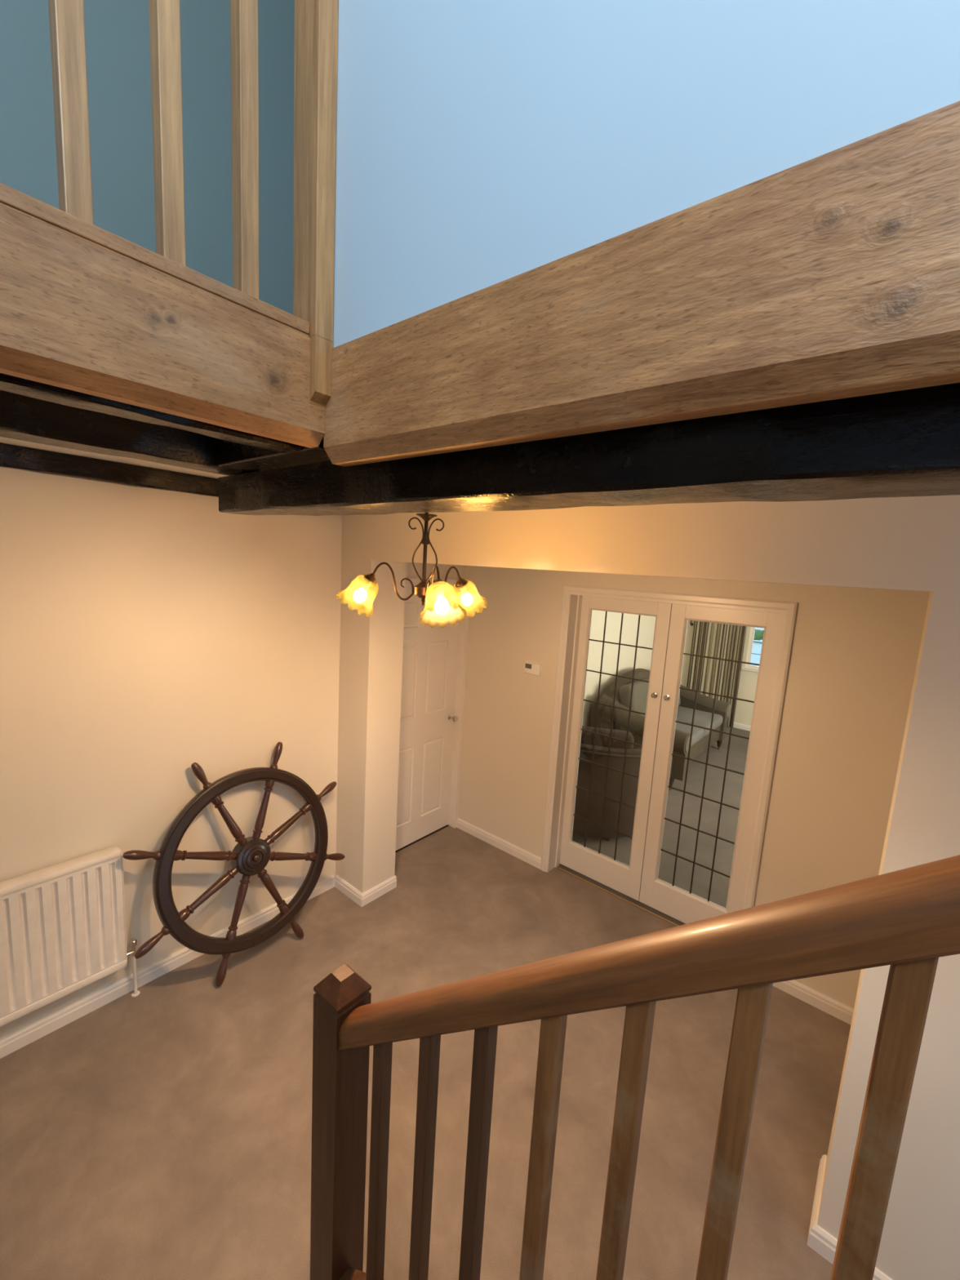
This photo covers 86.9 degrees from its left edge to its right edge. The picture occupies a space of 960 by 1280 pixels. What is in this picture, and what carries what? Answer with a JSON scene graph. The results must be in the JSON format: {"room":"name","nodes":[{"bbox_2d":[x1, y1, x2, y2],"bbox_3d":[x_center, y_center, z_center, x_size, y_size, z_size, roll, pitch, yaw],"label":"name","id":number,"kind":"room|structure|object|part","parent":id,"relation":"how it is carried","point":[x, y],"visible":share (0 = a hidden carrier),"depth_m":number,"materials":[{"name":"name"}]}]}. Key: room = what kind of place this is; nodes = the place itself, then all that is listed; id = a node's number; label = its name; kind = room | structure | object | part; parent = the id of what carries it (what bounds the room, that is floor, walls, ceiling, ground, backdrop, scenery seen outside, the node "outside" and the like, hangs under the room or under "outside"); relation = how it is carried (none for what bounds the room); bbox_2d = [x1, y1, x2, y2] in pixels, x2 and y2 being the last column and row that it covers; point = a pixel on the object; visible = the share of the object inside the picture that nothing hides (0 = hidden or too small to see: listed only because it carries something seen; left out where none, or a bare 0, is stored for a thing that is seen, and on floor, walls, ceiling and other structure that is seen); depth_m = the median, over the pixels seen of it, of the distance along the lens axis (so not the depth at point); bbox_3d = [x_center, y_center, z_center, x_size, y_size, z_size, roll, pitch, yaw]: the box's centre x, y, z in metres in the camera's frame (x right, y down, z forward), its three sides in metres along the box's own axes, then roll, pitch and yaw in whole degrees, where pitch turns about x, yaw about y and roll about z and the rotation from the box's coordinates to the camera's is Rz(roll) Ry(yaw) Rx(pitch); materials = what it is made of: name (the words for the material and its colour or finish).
{"room":"home stairway","nodes":[
{"label":"home stairway","id":0,"kind":"room"},
{"bbox_2d":[0,426,228,478],"bbox_3d":[0.353,-0.531,1.038,4.420,0.100,4.238,10,10,39],"label":"ceiling","id":1,"kind":"structure","parent":0,"point":[2,440],"depth_m":2.03,"materials":[{"name":"paint"}]},
{"bbox_2d":[0,442,218,497],"bbox_3d":[-1.733,-0.681,1.903,0.064,0.085,2.897,10,10,39],"label":"joist","id":2,"kind":"object","parent":1,"relation":"attached to","point":[11,456],"visible":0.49,"depth_m":2.08,"materials":[{"name":"black wood"}]},
{"bbox_2d":[0,390,251,475],"bbox_3d":[-1.385,-0.525,0.978,0.138,0.092,1.910,10,10,39],"label":"joist","id":3,"kind":"object","parent":1,"relation":"attached to","point":[23,418],"visible":0.84,"depth_m":1.35,"materials":[{"name":"black wood"}]},
{"bbox_2d":[0,373,301,453],"bbox_3d":[-1.040,-0.453,0.601,0.085,0.090,1.768,10,10,39],"label":"joist","id":4,"kind":"object","parent":1,"relation":"attached to","point":[11,384],"visible":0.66,"depth_m":1.00,"materials":[{"name":"black wood"}]},
{"bbox_2d":[217,435,330,472],"bbox_3d":[-0.548,-0.545,1.434,0.553,0.086,0.145,10,10,39],"label":"joist","id":5,"kind":"object","parent":1,"relation":"attached to","point":[231,455],"visible":0.28,"depth_m":1.44,"materials":[{"name":"black wood"}]},
{"bbox_2d":[336,512,487,627],"bbox_3d":[-0.140,-0.332,1.685,0.540,0.533,0.487,10,10,39],"label":"chandelier","id":6,"kind":"object","parent":1,"relation":"hanging from","point":[446,603],"visible":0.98,"depth_m":1.65,"materials":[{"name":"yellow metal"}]},
{"bbox_3d":[-0.416,-0.151,1.703,0.137,0.140,0.133,10,10,39],"label":"lamp shade","id":7,"kind":"part","parent":6,"relation":"part of","materials":[{"name":"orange glass"}]},
{"bbox_3d":[-0.287,-0.194,1.679,0.157,0.122,0.007,5,8,9],"label":"arm","id":8,"kind":"part","parent":6,"relation":"part of","materials":[{"name":"brown metal"}]},
{"bbox_3d":[-0.173,-0.376,1.635,0.012,0.400,0.012,10,10,39],"label":"stem","id":9,"kind":"part","parent":6,"relation":"part of","materials":[{"name":"brown metal"}]},
{"bbox_3d":[-0.172,-0.393,1.633,0.068,0.021,0.068,10,10,39],"label":"drip plate","id":10,"kind":"part","parent":6,"relation":"part of","materials":[{"name":"brown metal"}]},
{"bbox_3d":[-0.147,-0.170,1.566,0.007,0.122,0.157,0,9,-21],"label":"arm","id":11,"kind":"part","parent":6,"relation":"part of","materials":[{"name":"brown metal"}]},
{"bbox_3d":[-0.110,-0.100,1.467,0.043,0.051,0.041,10,10,39],"label":"bulb","id":12,"kind":"part","parent":6,"relation":"part of","materials":[{"name":"white glass"}]},
{"bbox_3d":[-0.109,-0.098,1.455,0.137,0.140,0.133,10,10,39],"label":"lamp shade","id":13,"kind":"part","parent":6,"relation":"part of","materials":[{"name":"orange glass"}]},
{"bbox_3d":[-0.118,-0.194,1.743,0.007,0.122,0.157,10,10,39],"label":"arm","id":14,"kind":"part","parent":6,"relation":"part of","materials":[{"name":"brown metal"}]},
{"bbox_3d":[-0.043,-0.150,1.845,0.136,0.140,0.139,10,10,39],"label":"lamp shade","id":15,"kind":"part","parent":6,"relation":"part of","materials":[{"name":"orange glass"}]},
{"bbox_2d":[0,0,463,1038],"bbox_3d":[-1.371,-0.941,2.429,0.120,5.300,4.200,10,10,39],"label":"wall","id":16,"kind":"structure","parent":0,"point":[147,635],"depth_m":2.31,"materials":[{"name":"beige paint"}]},
{"bbox_2d":[0,845,139,1026],"bbox_3d":[-2.076,1.377,1.900,0.094,0.784,1.357,10,10,39],"label":"radiator","id":17,"kind":"object","parent":16,"relation":"attached to","point":[63,925],"visible":0.98,"depth_m":2.16,"materials":[{"name":"white metal"}]},
{"bbox_3d":[-1.663,1.237,2.357,0.062,0.549,0.004,10,10,39],"label":"panel","id":18,"kind":"part","parent":17,"relation":"part of","materials":[{"name":"white metal"}]},
{"bbox_2d":[0,875,334,1058],"bbox_3d":[-1.892,1.696,2.252,0.017,0.078,2.883,10,10,39],"label":"baseboard","id":19,"kind":"structure","parent":16,"relation":"attached to","point":[11,1042],"depth_m":2.43,"materials":[{"name":"white paint"}]},
{"bbox_2d":[395,586,459,850],"bbox_3d":[-0.437,0.590,3.777,0.108,1.964,0.769,10,10,39],"label":"door","id":20,"kind":"structure","parent":16,"relation":"in","point":[428,717],"depth_m":3.85,"materials":[{"name":"white paint"}]},
{"bbox_3d":[-0.593,1.091,3.746,0.034,0.600,0.220,10,10,39],"label":"panel","id":21,"kind":"part","parent":20,"relation":"part of","materials":[{"name":"white paint"}]},
{"bbox_3d":[-0.548,0.306,3.634,0.034,0.550,0.220,10,10,39],"label":"panel","id":22,"kind":"part","parent":20,"relation":"part of","materials":[{"name":"white paint"}]},
{"bbox_3d":[-0.519,-0.181,3.565,0.034,0.195,0.220,10,10,39],"label":"panel","id":23,"kind":"part","parent":20,"relation":"part of","materials":[{"name":"white paint"}]},
{"bbox_3d":[-0.388,1.068,3.990,0.034,0.600,0.220,10,10,39],"label":"panel","id":24,"kind":"part","parent":20,"relation":"part of","materials":[{"name":"white paint"}]},
{"bbox_3d":[-0.342,0.283,3.878,0.034,0.550,0.220,10,10,39],"label":"panel","id":25,"kind":"part","parent":20,"relation":"part of","materials":[{"name":"white paint"}]},
{"bbox_3d":[-0.212,0.621,4.026,0.070,0.054,0.054,10,10,39],"label":"knob","id":26,"kind":"part","parent":20,"relation":"part of","materials":[{"name":"silver metal"}]},
{"bbox_2d":[404,577,469,828],"bbox_3d":[-0.447,0.568,3.769,0.106,2.045,0.878,10,10,39],"label":"door frame","id":27,"kind":"structure","parent":16,"relation":"attached to","point":[464,626],"depth_m":4.06,"materials":[{"name":"white paint"}]},
{"bbox_2d":[335,558,405,893],"bbox_3d":[-0.707,0.577,3.232,0.289,2.148,0.262,10,10,39],"label":"pillar","id":28,"kind":"structure","parent":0,"point":[371,647],"depth_m":3.13,"materials":[{"name":"beige paint"}]},
{"bbox_2d":[334,875,396,906],"bbox_3d":[-0.758,1.603,3.363,0.289,0.078,0.284,10,10,39],"label":"baseboard","id":29,"kind":"structure","parent":28,"relation":"attached to","point":[361,899],"depth_m":3.26,"materials":[{"name":"white paint"}]},
{"bbox_2d":[0,726,850,1279],"bbox_3d":[1.800,1.830,3.372,4.520,0.080,9.320,10,10,39],"label":"floor","id":30,"kind":"structure","parent":0,"point":[163,1132],"depth_m":2.03,"materials":[{"name":"beige carpet"}]},
{"bbox_2d":[122,742,344,986],"bbox_3d":[-1.215,1.148,2.692,0.267,1.095,1.120,10,10,38],"label":"wheel","id":31,"kind":"object","parent":30,"relation":"on","point":[251,855],"visible":1,"depth_m":2.61,"materials":[{"name":"brown wood"}]},
{"bbox_3d":[-1.544,0.982,2.314,0.044,0.044,0.152,-6,-22,39],"label":"handle","id":32,"kind":"part","parent":31,"relation":"part of","materials":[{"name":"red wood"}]},
{"bbox_3d":[-1.500,1.384,2.316,0.044,0.044,0.152,-6,23,39],"label":"handle","id":33,"kind":"part","parent":31,"relation":"part of","materials":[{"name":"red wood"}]},
{"bbox_3d":[-1.395,0.678,2.534,0.044,0.152,0.044,-6,23,39],"label":"handle","id":34,"kind":"part","parent":31,"relation":"part of","materials":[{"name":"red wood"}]},
{"bbox_3d":[-1.289,1.647,2.537,0.044,0.152,0.044,-6,-22,39],"label":"handle","id":35,"kind":"part","parent":31,"relation":"part of","materials":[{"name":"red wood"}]},
{"bbox_3d":[-1.141,0.648,2.846,0.044,0.152,0.044,-6,-22,39],"label":"handle","id":36,"kind":"part","parent":31,"relation":"part of","materials":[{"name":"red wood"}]},
{"bbox_3d":[-1.034,1.618,2.850,0.044,0.152,0.044,-6,23,39],"label":"handle","id":37,"kind":"part","parent":31,"relation":"part of","materials":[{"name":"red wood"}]},
{"bbox_3d":[-0.929,0.912,3.068,0.044,0.044,0.152,-6,23,39],"label":"handle","id":38,"kind":"part","parent":31,"relation":"part of","materials":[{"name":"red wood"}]},
{"bbox_3d":[-0.885,1.313,3.069,0.044,0.044,0.152,-6,-22,39],"label":"handle","id":39,"kind":"part","parent":31,"relation":"part of","materials":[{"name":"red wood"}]},
{"bbox_2d":[395,825,448,853],"bbox_3d":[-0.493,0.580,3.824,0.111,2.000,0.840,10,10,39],"label":"threshold","id":40,"kind":"object","parent":30,"relation":"on","point":[421,838],"visible":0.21,"depth_m":3.97,"materials":[{"name":"wood"}]},
{"bbox_2d":[573,725,641,840],"bbox_3d":[1.010,1.150,4.358,0.968,0.895,0.824,6,9,21],"label":"armchair","id":41,"kind":"object","parent":30,"relation":"on","point":[617,750],"visible":0.4,"depth_m":3.98,"materials":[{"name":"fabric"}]},
{"bbox_2d":[580,725,634,749],"bbox_3d":[1.000,0.937,4.162,0.480,0.420,0.160,5,8,11],"label":"cushion","id":42,"kind":"object","parent":41,"relation":"on","point":[602,742],"depth_m":4.07,"materials":[{"name":"fabric"}]},
{"bbox_2d":[555,866,679,926],"bbox_3d":[1.025,1.747,3.337,1.232,0.005,0.015,10,10,39],"label":"threshold","id":43,"kind":"object","parent":30,"relation":"on","point":[571,873],"visible":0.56,"depth_m":3.40,"materials":[{"name":"brown wood"}]},
{"bbox_2d":[310,854,959,1279],"bbox_3d":[0.358,0.869,-0.026,2.600,2.614,1.020,10,10,39],"label":"railing","id":44,"kind":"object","parent":30,"relation":"on","point":[907,919],"depth_m":0.66,"materials":[{"name":"brown wood"}]},
{"bbox_3d":[-0.343,1.375,1.222,0.090,1.181,0.090,10,10,39],"label":"newel post","id":45,"kind":"part","parent":44,"relation":"part of","materials":[{"name":"brown wood"}]},
{"bbox_3d":[0.414,0.248,0.474,1.706,1.522,0.074,10,10,39],"label":"handrail","id":46,"kind":"part","parent":44,"relation":"part of","materials":[{"name":"brown wood"}]},
{"bbox_2d":[590,668,730,790],"bbox_3d":[2.247,0.921,6.057,1.070,1.010,1.989,10,10,39],"label":"sofa","id":47,"kind":"object","parent":30,"relation":"on","point":[704,704],"visible":0.49,"depth_m":5.67,"materials":[{"name":"fabric"}]},
{"bbox_3d":[1.963,0.771,6.282,0.310,0.810,1.900,10,10,39],"label":"backrest","id":48,"kind":"part","parent":47,"relation":"part of","materials":[{"name":"fabric"}]},
{"bbox_2d":[619,678,648,715],"bbox_3d":[1.852,0.722,5.873,0.246,0.481,0.740,10,10,39],"label":"cushion","id":49,"kind":"object","parent":47,"relation":"on","point":[640,690],"depth_m":5.64,"materials":[{"name":"fabric"}]},
{"bbox_3d":[1.715,1.013,5.361,0.940,0.684,0.229,10,10,39],"label":"armrest","id":50,"kind":"part","parent":47,"relation":"part of","materials":[{"name":"fabric"}]},
{"bbox_3d":[2.084,1.040,5.052,0.020,0.170,0.170,10,10,39],"label":"scroll panel","id":51,"kind":"part","parent":47,"relation":"part of","materials":[{"name":"fabric"}]},
{"bbox_2d":[675,722,704,746],"bbox_3d":[2.047,1.039,5.736,0.740,0.135,0.757,10,10,39],"label":"seat cushion","id":52,"kind":"object","parent":47,"relation":"on","point":[698,733],"depth_m":5.67,"materials":[{"name":"fabric"}]},
{"bbox_2d":[675,706,723,736],"bbox_3d":[2.538,0.984,6.318,0.740,0.135,0.757,10,10,39],"label":"seat cushion","id":53,"kind":"object","parent":47,"relation":"on","point":[703,716],"depth_m":6.24,"materials":[{"name":"fabric"}]},
{"bbox_3d":[2.819,0.882,6.724,0.870,0.684,0.229,10,10,39],"label":"armrest","id":54,"kind":"part","parent":47,"relation":"part of","materials":[{"name":"fabric"}]},
{"bbox_3d":[3.161,0.905,6.439,0.020,0.170,0.170,10,10,39],"label":"scroll panel","id":55,"kind":"part","parent":47,"relation":"part of","materials":[{"name":"fabric"}]},
{"bbox_2d":[582,609,655,726],"bbox_3d":[1.566,0.146,6.104,0.100,2.450,4.952,10,10,39],"label":"wall","id":56,"kind":"structure","parent":0,"point":[630,621],"depth_m":6.04,"materials":[{"name":"paint"}]},
{"bbox_2d":[733,722,751,731],"bbox_3d":[3.041,1.590,4.997,3.940,0.078,4.952,10,10,39],"label":"baseboard","id":57,"kind":"structure","parent":56,"relation":"attached to","point":[740,726],"depth_m":7.49,"materials":[{"name":"white paint"}]},
{"bbox_2d":[333,0,959,347],"bbox_3d":[0.839,-1.698,0.124,2.838,2.900,0.125,10,10,39],"label":"wall","id":58,"kind":"structure","parent":0,"point":[481,144],"depth_m":0.73,"materials":[{"name":"paint"}]},
{"bbox_2d":[323,101,959,466],"bbox_3d":[0.742,-0.341,0.283,2.821,0.238,0.058,10,10,39],"label":"fascia beam","id":59,"kind":"structure","parent":58,"relation":"attached to","point":[835,274],"depth_m":0.63,"materials":[{"name":"brown wood"}]},
{"bbox_2d":[341,494,959,1279],"bbox_3d":[0.876,0.630,1.903,4.400,2.600,0.262,10,10,39],"label":"wall","id":60,"kind":"structure","parent":0,"point":[912,543],"depth_m":1.50,"materials":[{"name":"beige paint"}]},
{"bbox_2d":[806,1154,892,1279],"bbox_3d":[1.825,2.058,1.229,1.716,0.078,0.284,10,10,39],"label":"baseboard","id":61,"kind":"structure","parent":60,"relation":"attached to","point":[820,1241],"depth_m":1.65,"materials":[{"name":"white paint"}]},
{"bbox_2d":[457,565,929,1008],"bbox_3d":[1.197,0.546,3.082,3.620,2.470,0.190,10,10,39],"label":"wall","id":62,"kind":"structure","parent":0,"point":[853,660],"depth_m":2.61,"materials":[{"name":"beige paint"}]},
{"bbox_2d":[456,817,541,869],"bbox_3d":[0.130,1.572,3.942,0.827,0.078,0.017,10,10,39],"label":"baseboard","id":63,"kind":"structure","parent":62,"relation":"attached to","point":[531,859],"depth_m":3.91,"materials":[{"name":"white paint"}]},
{"bbox_2d":[524,661,542,675],"bbox_3d":[0.376,0.203,3.597,0.138,0.086,0.030,10,10,39],"label":"thermostat","id":64,"kind":"object","parent":62,"relation":"attached to","point":[531,668],"visible":1,"depth_m":3.58,"materials":[{"name":"white plastic"}]},
{"bbox_2d":[560,595,672,901],"bbox_3d":[0.878,0.715,3.422,0.612,1.980,0.072,10,10,39],"label":"door","id":65,"kind":"structure","parent":62,"relation":"in","point":[624,878],"depth_m":3.40,"materials":[{"name":"white paint"}]},
{"bbox_3d":[1.092,0.348,3.181,0.034,0.034,0.032,10,10,39],"label":"knob","id":66,"kind":"part","parent":65,"relation":"part of","materials":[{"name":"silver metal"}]},
{"bbox_2d":[540,584,797,910],"bbox_3d":[1.079,0.732,3.186,1.352,2.060,0.210,10,10,39],"label":"door frame","id":67,"kind":"structure","parent":62,"relation":"attached to","point":[572,595],"depth_m":3.12,"materials":[{"name":"white paint"}]},
{"bbox_2d":[639,603,782,924],"bbox_3d":[1.346,0.798,3.035,0.606,1.980,0.072,10,10,39],"label":"door","id":68,"kind":"structure","parent":62,"relation":"in","point":[682,905],"depth_m":3.06,"materials":[{"name":"white paint"}]},
{"bbox_3d":[1.151,0.359,3.132,0.034,0.034,0.032,10,10,39],"label":"knob","id":69,"kind":"part","parent":68,"relation":"part of","materials":[{"name":"silver metal"}]},
{"bbox_2d":[772,979,853,1024],"bbox_3d":[1.962,1.894,2.429,1.266,0.078,0.017,10,10,39],"label":"baseboard","id":70,"kind":"structure","parent":62,"relation":"attached to","point":[800,991],"depth_m":2.61,"materials":[{"name":"white paint"}]},
{"bbox_2d":[680,620,758,725],"bbox_3d":[4.739,0.236,6.764,3.940,2.450,0.120,10,10,39],"label":"wall","id":71,"kind":"structure","parent":0,"point":[748,679],"depth_m":7.46,"materials":[{"name":"paint"}]},
{"bbox_2d":[742,626,764,672],"bbox_3d":[4.490,-0.042,6.895,1.540,1.165,0.140,10,10,39],"label":"window","id":72,"kind":"structure","parent":71,"relation":"in","point":[753,628],"depth_m":7.38,"materials":[{"name":"white paint"}]},
{"bbox_3d":[4.428,0.525,6.941,1.540,0.024,0.049,10,10,39],"label":"sill","id":73,"kind":"part","parent":72,"relation":"part of","materials":[{"name":"white paint"}]},
{"bbox_3d":[4.515,-0.058,6.925,1.465,1.140,0.060,10,10,39],"label":"frame","id":74,"kind":"part","parent":72,"relation":"part of","materials":[{"name":"white paint"}]},
{"bbox_3d":[4.338,-0.832,6.858,2.760,0.038,0.098,10,10,39],"label":"pole","id":75,"kind":"object","parent":71,"relation":"attached to","visible":0},
{"bbox_2d":[686,621,746,728],"bbox_3d":[3.537,0.160,7.581,0.732,2.208,0.089,10,10,39],"label":"curtain","id":76,"kind":"object","parent":75,"relation":"hanging from","point":[732,638],"visible":0.43,"depth_m":7.58,"materials":[{"name":"fabric"}]},
{"bbox_3d":[-0.765,-0.766,1.868,1.562,0.062,4.100,10,10,39],"label":"floor","id":77,"kind":"structure","parent":0,"visible":0},
{"bbox_2d":[0,204,325,448],"bbox_3d":[-0.933,-0.493,0.494,0.058,0.216,1.750,10,10,39],"label":"fascia beam","id":78,"kind":"structure","parent":77,"relation":"attached to","point":[77,314],"depth_m":0.87,"materials":[{"name":"brown wood"}]},
{"bbox_2d":[0,0,338,404],"bbox_3d":[-0.900,-1.034,0.420,0.100,1.136,1.754,10,10,39],"label":"balustrade","id":79,"kind":"object","parent":78,"relation":"on","point":[316,21],"visible":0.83,"depth_m":0.96,"materials":[{"name":"brown wood"}]},
{"bbox_3d":[-0.947,-0.615,0.469,0.079,0.030,1.710,10,10,39],"label":"rail","id":80,"kind":"part","parent":79,"relation":"part of","materials":[{"name":"brown wood"}]},
{"bbox_3d":[-0.348,-1.094,1.069,0.094,1.136,0.044,10,10,39],"label":"post","id":81,"kind":"part","parent":79,"relation":"part of","materials":[{"name":"brown wood"}]},
{"label":"outside","id":82,"kind":"structure","parent":0,"visible":0},
{"bbox_2d":[750,626,764,666],"bbox_3d":[14.431,0.745,17.065,22.000,0.150,27.200,10,10,39],"label":"patio","id":83,"kind":"structure","parent":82,"point":[757,646],"depth_m":17.11,"materials":[{"name":"white"}]},
{"bbox_2d":[753,630,764,640],"bbox_3d":[12.471,0.102,18.087,7.932,0.556,0.948,10,10,39],"label":"hedge","id":84,"kind":"object","parent":83,"relation":"on","point":[758,635],"visible":0.02,"depth_m":19.30,"materials":[{"name":"green plant"}]},
{"bbox_3d":[1.656,-0.288,-0.914,0.100,5.300,2.900,10,10,39],"label":"wall","id":85,"kind":"structure","parent":0,"visible":0},
{"bbox_2d":[217,382,959,515],"bbox_3d":[0.540,-0.267,0.693,3.628,0.119,0.202,10,10,39],"label":"ceiling beam","id":86,"kind":"structure","parent":85,"relation":"attached to","point":[902,443],"depth_m":0.79,"materials":[{"name":"black wood"}]}
]}

